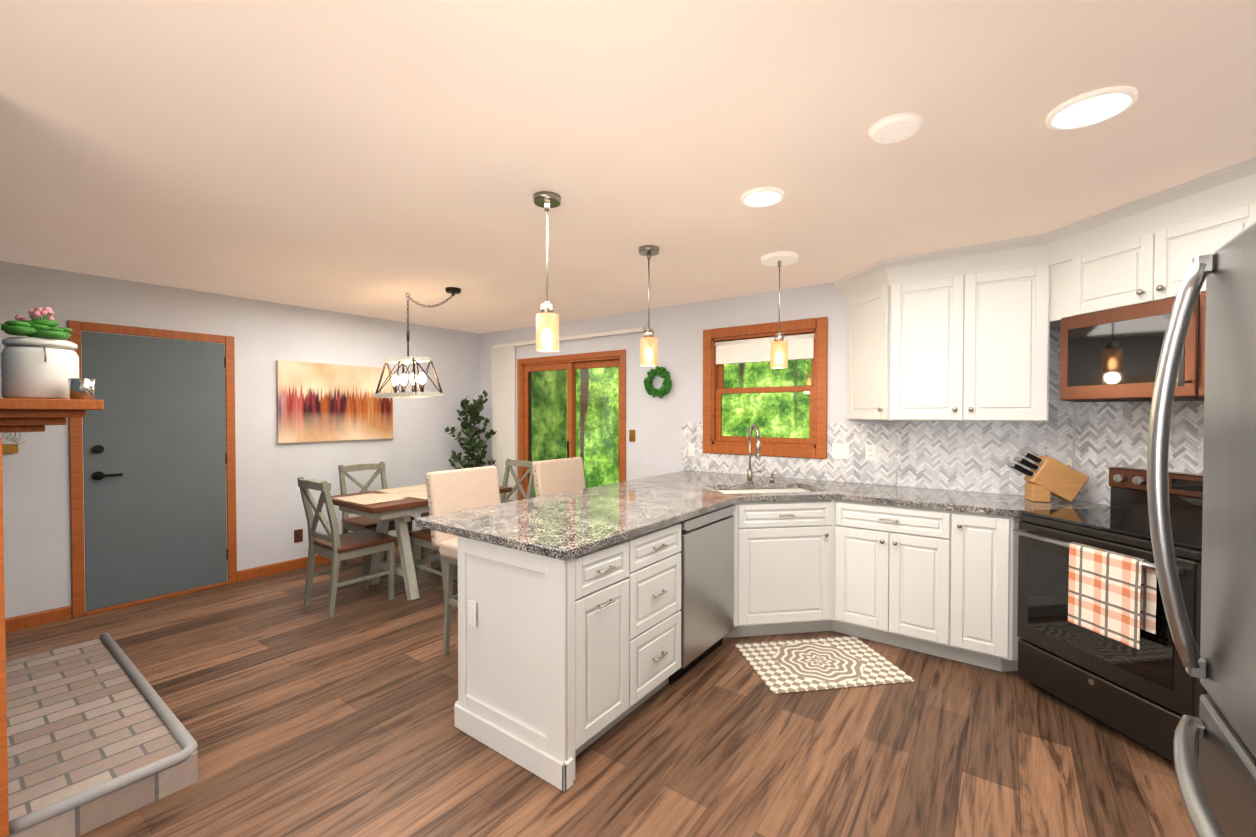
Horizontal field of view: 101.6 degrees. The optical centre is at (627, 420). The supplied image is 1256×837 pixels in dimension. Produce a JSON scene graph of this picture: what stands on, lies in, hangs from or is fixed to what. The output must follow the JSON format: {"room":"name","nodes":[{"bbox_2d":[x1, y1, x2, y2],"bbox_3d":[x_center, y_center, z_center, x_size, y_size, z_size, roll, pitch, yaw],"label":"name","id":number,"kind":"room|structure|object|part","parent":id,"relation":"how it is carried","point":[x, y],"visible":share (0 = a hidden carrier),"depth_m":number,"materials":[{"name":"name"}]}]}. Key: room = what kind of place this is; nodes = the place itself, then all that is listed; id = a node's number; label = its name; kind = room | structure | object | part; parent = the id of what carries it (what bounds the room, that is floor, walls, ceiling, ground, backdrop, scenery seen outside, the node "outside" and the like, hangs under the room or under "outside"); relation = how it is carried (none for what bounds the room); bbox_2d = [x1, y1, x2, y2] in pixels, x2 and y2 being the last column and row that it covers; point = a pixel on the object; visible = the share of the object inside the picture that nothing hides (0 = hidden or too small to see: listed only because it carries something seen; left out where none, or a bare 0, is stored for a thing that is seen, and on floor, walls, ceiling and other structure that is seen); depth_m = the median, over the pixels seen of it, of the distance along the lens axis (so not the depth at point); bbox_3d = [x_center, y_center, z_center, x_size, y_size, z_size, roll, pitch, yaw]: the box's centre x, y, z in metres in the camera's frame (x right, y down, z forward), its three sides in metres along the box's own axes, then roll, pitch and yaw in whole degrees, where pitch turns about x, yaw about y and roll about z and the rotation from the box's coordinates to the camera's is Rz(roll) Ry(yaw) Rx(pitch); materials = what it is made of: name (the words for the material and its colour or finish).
{"room":"kitchen and dining room","nodes":[
{"label":"kitchen and dining room","id":0,"kind":"room"},
{"bbox_2d":[0,261,479,617],"bbox_3d":[-4.024,0.169,3.492,0.150,2.410,7.500,1,1,36],"label":"wall","id":1,"kind":"structure","parent":0,"point":[270,470],"depth_m":4.45,"materials":[{"name":"paint"}]},
{"bbox_2d":[2,444,17,453],"bbox_3d":[-4.035,0.181,3.332,0.021,0.060,0.090,1,1,36],"label":"door chime","id":2,"kind":"object","parent":1,"relation":"attached to","point":[9,448],"visible":1,"depth_m":3.33,"materials":[{"name":"gold metal"}]},
{"bbox_2d":[5,605,70,632],"bbox_3d":[-4.009,1.331,3.392,0.012,0.090,0.440,1,1,36],"label":"baseboard","id":3,"kind":"structure","parent":1,"relation":"attached to","point":[15,623],"depth_m":3.44,"materials":[{"name":"brown wood"}]},
{"bbox_2d":[67,320,236,617],"bbox_3d":[-3.574,0.333,3.927,0.062,2.070,0.950,1,1,36],"label":"door","id":4,"kind":"structure","parent":1,"relation":"attached to","point":[152,449],"depth_m":3.90,"materials":[{"name":"grey wood"}]},
{"bbox_2d":[294,529,302,542],"bbox_3d":[-3.033,1.056,4.719,0.008,0.115,0.072,1,1,36],"label":"outlet","id":5,"kind":"object","parent":1,"relation":"attached to","point":[298,534],"depth_m":4.72,"materials":[{"name":"brown plastic"}]},
{"bbox_2d":[237,544,397,581],"bbox_3d":[-2.568,1.302,5.351,0.012,0.090,2.504,1,1,36],"label":"baseboard","id":6,"kind":"structure","parent":1,"relation":"attached to","point":[265,570],"depth_m":4.57,"materials":[{"name":"brown wood"}]},
{"bbox_2d":[276,360,392,442],"bbox_3d":[-2.806,-0.178,4.987,0.032,0.740,1.060,1,1,36],"label":"picture","id":7,"kind":"object","parent":1,"relation":"attached to","point":[319,402],"visible":1,"depth_m":4.91},
{"bbox_2d":[5,546,1196,836],"bbox_3d":[-1.358,1.426,1.642,6.960,0.050,7.650,1,1,36],"label":"floor","id":8,"kind":"structure","parent":0,"point":[291,710],"depth_m":2.19,"materials":[{"name":"brown wood"}]},
{"bbox_2d":[5,633,197,836],"bbox_3d":[-2.499,1.322,2.308,1.750,0.139,0.490,1,1,36],"label":"brick hearth","id":9,"kind":"object","parent":8,"relation":"on","point":[98,734],"visible":0.94,"depth_m":2.04,"materials":[{"name":"beige brick"}]},
{"bbox_2d":[297,477,396,617],"bbox_3d":[-2.110,0.890,3.852,0.450,0.960,0.538,1,1,36],"label":"dining chair","id":10,"kind":"object","parent":8,"relation":"on","point":[335,546],"visible":1,"depth_m":3.76,"materials":[{"name":"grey wood"}]},
{"bbox_2d":[338,462,413,571],"bbox_3d":[-2.308,0.878,4.686,0.538,0.960,0.450,1,1,36],"label":"dining chair","id":11,"kind":"object","parent":8,"relation":"on","point":[358,523],"visible":0.46,"depth_m":4.65,"materials":[{"name":"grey wood"}]},
{"bbox_2d":[324,484,511,600],"bbox_3d":[-1.728,0.982,4.322,0.800,0.779,1.260,1,1,36],"label":"dining table","id":12,"kind":"object","parent":8,"relation":"on","point":[399,506],"visible":0.52,"depth_m":3.98,"materials":[{"name":"brown wood"}]},
{"bbox_2d":[409,529,457,598],"bbox_3d":[-1.406,0.887,4.109,0.538,0.960,0.450,1,1,36],"label":"dining chair","id":13,"kind":"object","parent":8,"relation":"on","point":[422,538],"visible":0.31,"depth_m":4.02,"materials":[{"name":"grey wood"}]},
{"bbox_2d":[426,466,500,654],"bbox_3d":[-0.845,0.842,3.112,0.566,1.077,0.515,1,1,36],"label":"bar stool","id":14,"kind":"object","parent":8,"relation":"on","point":[448,491],"visible":0.44,"depth_m":3.09,"materials":[{"name":"beige fabric"}]},
{"bbox_2d":[444,390,496,469],"bbox_3d":[-1.820,0.490,5.837,0.572,1.701,0.599,1,1,36],"label":"potted plant","id":15,"kind":"object","parent":8,"relation":"on","point":[475,408],"visible":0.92,"depth_m":5.81,"materials":[{"name":"plant"}]},
{"bbox_2d":[501,459,534,502],"bbox_3d":[-1.222,0.874,5.009,0.450,0.960,0.538,1,1,36],"label":"dining chair","id":16,"kind":"object","parent":8,"relation":"on","point":[509,463],"visible":0.15,"depth_m":5.17,"materials":[{"name":"grey wood"}]},
{"bbox_2d":[532,457,585,496],"bbox_3d":[-0.335,0.832,3.804,0.566,1.077,0.515,1,1,36],"label":"bar stool","id":17,"kind":"object","parent":8,"relation":"on","point":[554,476],"visible":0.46,"depth_m":3.87,"materials":[{"name":"beige fabric"}]},
{"bbox_2d":[734,636,915,693],"bbox_3d":[1.091,1.378,2.937,0.800,0.008,0.560,0,1,-9],"label":"kitchen rug","id":18,"kind":"object","parent":8,"relation":"on","point":[790,666],"visible":0.98,"depth_m":2.89,"materials":[{"name":"beige fabric"}]},
{"bbox_2d":[415,157,1255,791],"bbox_3d":[1.105,0.183,2.548,3.472,2.409,2.639,1,1,36],"label":"kitchen cabinets","id":19,"kind":"object","parent":8,"relation":"on","point":[569,625],"visible":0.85,"depth_m":2.89,"materials":[{"name":"white wood"}]},
{"bbox_2d":[669,505,733,684],"bbox_3d":[0.434,0.949,2.911,0.094,0.868,0.606,1,1,36],"label":"dishwasher","id":20,"kind":"object","parent":19,"relation":"in","point":[707,582],"visible":0.92,"depth_m":2.84,"materials":[{"name":"silver metal"}]},
{"bbox_3d":[1.654,-0.046,3.291,3.472,1.014,0.787,1,1,36],"label":"panel","id":21,"kind":"part","parent":19,"relation":"part of","materials":[{"name":"stone"}]},
{"bbox_2d":[1007,451,1088,501],"bbox_3d":[2.434,0.322,2.984,0.361,0.285,0.120,0,1,18],"label":"knife block","id":22,"kind":"object","parent":19,"relation":"on","point":[1046,477],"visible":1,"depth_m":2.93,"materials":[{"name":"brown wood"}]},
{"bbox_2d":[1012,467,1208,761],"bbox_3d":[2.388,0.823,2.368,0.702,1.135,0.760,0,1,-9],"label":"range","id":23,"kind":"object","parent":8,"relation":"on","point":[1149,692],"visible":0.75,"depth_m":2.36,"materials":[{"name":"metal"}]},
{"bbox_2d":[1068,542,1156,648],"bbox_3d":[2.070,0.740,2.204,0.051,0.364,0.315,0,1,-9],"label":"hanging towel","id":24,"kind":"object","parent":23,"relation":"hanging from","point":[1112,594],"visible":1,"depth_m":2.18,"materials":[{"name":"fabric"}]},
{"bbox_2d":[1147,221,1255,836],"bbox_3d":[1.277,0.519,0.596,0.842,1.793,0.910,1,1,36],"label":"refrigerator","id":25,"kind":"object","parent":8,"relation":"on","point":[1217,784],"visible":1,"depth_m":1.03,"materials":[{"name":"metal"}]},
{"bbox_2d":[0,0,1255,333],"bbox_3d":[-1.358,-1.034,1.606,6.960,0.050,7.650,1,1,36],"label":"ceiling","id":26,"kind":"structure","parent":0,"point":[374,158],"depth_m":1.84,"materials":[{"name":"paint"}]},
{"bbox_2d":[374,287,460,397],"bbox_3d":[-1.712,-0.620,4.167,0.793,0.850,0.328,1,1,36],"label":"chandelier","id":27,"kind":"object","parent":26,"relation":"hanging from","point":[415,360],"visible":1,"depth_m":4.12,"materials":[{"name":"black metal"}]},
{"bbox_2d":[533,191,560,351],"bbox_3d":[-0.368,-0.670,2.337,0.126,0.697,0.126,1,1,36],"label":"pendant light","id":28,"kind":"object","parent":26,"relation":"hanging from","point":[547,328],"visible":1,"depth_m":2.30,"materials":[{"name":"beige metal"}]},
{"bbox_2d":[638,245,658,365],"bbox_3d":[0.125,-0.680,3.067,0.126,0.697,0.126,1,1,36],"label":"pendant light","id":29,"kind":"object","parent":26,"relation":"hanging from","point":[648,348],"visible":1,"depth_m":3.04,"materials":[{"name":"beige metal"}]},
{"bbox_2d":[741,187,783,207],"bbox_3d":[0.610,-1.013,2.324,0.190,0.024,0.190,0,1,27],"label":"recessed light","id":30,"kind":"object","parent":26,"relation":"in","point":[760,197],"depth_m":2.32,"materials":[{"name":"white plastic"}]},
{"bbox_2d":[761,251,798,368],"bbox_3d":[0.953,-0.683,3.228,0.231,0.697,0.231,1,1,36],"label":"pendant light","id":31,"kind":"object","parent":26,"relation":"hanging from","point":[779,347],"visible":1,"depth_m":3.19,"materials":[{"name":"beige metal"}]},
{"bbox_2d":[868,112,923,143],"bbox_3d":[0.918,-0.999,1.760,0.169,0.021,0.169,0,1,-9],"label":"recessed light","id":32,"kind":"object","parent":26,"relation":"in","point":[897,127],"depth_m":1.73,"materials":[{"name":"white plastic"}]},
{"bbox_2d":[1046,86,1137,129],"bbox_3d":[1.488,-1.003,1.651,0.220,0.024,0.220,0,1,27],"label":"recessed light","id":33,"kind":"object","parent":26,"relation":"in","point":[1091,108],"depth_m":1.64,"materials":[{"name":"white plastic"}]},
{"bbox_2d":[480,282,1074,499],"bbox_3d":[0.497,0.151,4.728,5.670,2.410,0.150,1,1,36],"label":"wall","id":34,"kind":"structure","parent":0,"point":[655,447],"depth_m":4.69,"materials":[{"name":"paint"}]},
{"bbox_2d":[491,327,643,501],"bbox_3d":[-0.720,0.203,5.471,2.152,2.205,0.096,1,1,36],"label":"vertical blinds","id":35,"kind":"object","parent":34,"relation":"attached to","point":[503,406],"visible":0.73,"depth_m":5.94,"materials":[{"name":"plastic"}]},
{"bbox_2d":[517,349,625,499],"bbox_3d":[-0.610,0.320,5.519,1.550,2.050,0.150,1,1,36],"label":"sliding glass door","id":36,"kind":"structure","parent":34,"relation":"attached to","point":[526,368],"depth_m":5.57,"materials":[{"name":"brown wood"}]},
{"bbox_2d":[629,430,634,441],"bbox_3d":[0.038,0.143,4.962,0.072,0.115,0.016,1,1,36],"label":"light switch","id":37,"kind":"object","parent":34,"relation":"attached to","point":[631,432],"depth_m":4.96,"materials":[{"name":"gold metal"}]},
{"bbox_2d":[643,366,671,398],"bbox_3d":[0.273,-0.359,4.734,0.298,0.303,0.082,1,1,36],"label":"wreath","id":38,"kind":"object","parent":34,"relation":"attached to","point":[665,388],"visible":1,"depth_m":4.71,"materials":[{"name":"green plant"}]},
{"bbox_2d":[688,443,694,456],"bbox_3d":[0.566,0.258,4.571,0.072,0.115,0.009,1,1,36],"label":"outlet","id":39,"kind":"object","parent":34,"relation":"attached to","point":[691,447],"depth_m":4.57,"materials":[{"name":"white plastic"}]},
{"bbox_2d":[703,317,827,458],"bbox_3d":[1.121,-0.254,4.236,1.050,1.075,0.152,1,1,36],"label":"window","id":40,"kind":"structure","parent":34,"relation":"in","point":[810,342],"depth_m":4.18,"materials":[{"name":"brown wood"}]},
{"bbox_2d":[832,443,848,458],"bbox_3d":[1.584,0.226,3.822,0.118,0.115,0.009,1,1,36],"label":"light switch","id":41,"kind":"object","parent":34,"relation":"attached to","point":[840,451],"depth_m":3.82,"materials":[{"name":"white plastic"}]},
{"bbox_2d":[865,444,875,460],"bbox_3d":[1.751,0.228,3.699,0.072,0.115,0.008,1,1,36],"label":"outlet","id":42,"kind":"object","parent":34,"relation":"attached to","point":[870,450],"depth_m":3.70,"materials":[{"name":"white plastic"}]},
{"bbox_2d":[1074,402,1109,505],"bbox_3d":[2.824,0.183,2.507,0.170,2.410,1.117,0,1,-9],"label":"wall","id":43,"kind":"structure","parent":0,"point":[1075,449],"depth_m":3.04,"materials":[{"name":"paint"}]},
{"bbox_2d":[1060,291,1205,401],"bbox_3d":[2.515,-0.319,2.371,0.450,0.446,0.760,0,1,-9],"label":"over-the-range microwave","id":44,"kind":"object","parent":43,"relation":"attached to","point":[1111,355],"visible":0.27,"depth_m":2.41,"materials":[{"name":"metal"}]},
{"bbox_3d":[-3.133,0.187,2.265,2.740,2.410,0.300,1,1,36],"label":"wall","id":45,"kind":"structure","parent":0,"visible":0},
{"bbox_2d":[0,323,8,836],"bbox_3d":[-1.958,0.238,1.579,0.066,2.092,0.042,1,1,36],"label":"trim","id":46,"kind":"structure","parent":45,"relation":"attached to","point":[4,820],"depth_m":1.58,"materials":[{"name":"brown wood"}]},
{"bbox_2d":[0,398,103,443],"bbox_3d":[-3.044,-0.004,2.577,1.930,0.182,0.308,1,1,36],"label":"mantel shelf","id":47,"kind":"object","parent":45,"relation":"attached to","point":[19,415],"visible":1,"depth_m":2.03,"materials":[{"name":"brown wood"}]},
{"bbox_2d":[1,307,78,398],"bbox_3d":[-2.450,-0.285,2.135,0.249,0.391,0.225,1,1,36],"label":"potted plant","id":48,"kind":"object","parent":47,"relation":"on","point":[41,361],"visible":1,"depth_m":2.07,"materials":[{"name":"green plant"}]},
{"bbox_2d":[68,378,95,399],"bbox_3d":[-2.257,-0.131,2.119,0.080,0.085,0.079,1,1,36],"label":"glass","id":49,"kind":"object","parent":47,"relation":"on","point":[79,388],"visible":0.88,"depth_m":2.09,"materials":[{"name":"clear glass"}]},
{"label":"outside","id":50,"kind":"structure","parent":0,"visible":0},
{"bbox_2d":[532,359,810,497],"bbox_3d":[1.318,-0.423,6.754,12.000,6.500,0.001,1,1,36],"label":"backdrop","id":51,"kind":"structure","parent":50,"point":[758,405],"depth_m":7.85,"materials":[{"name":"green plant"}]}
]}

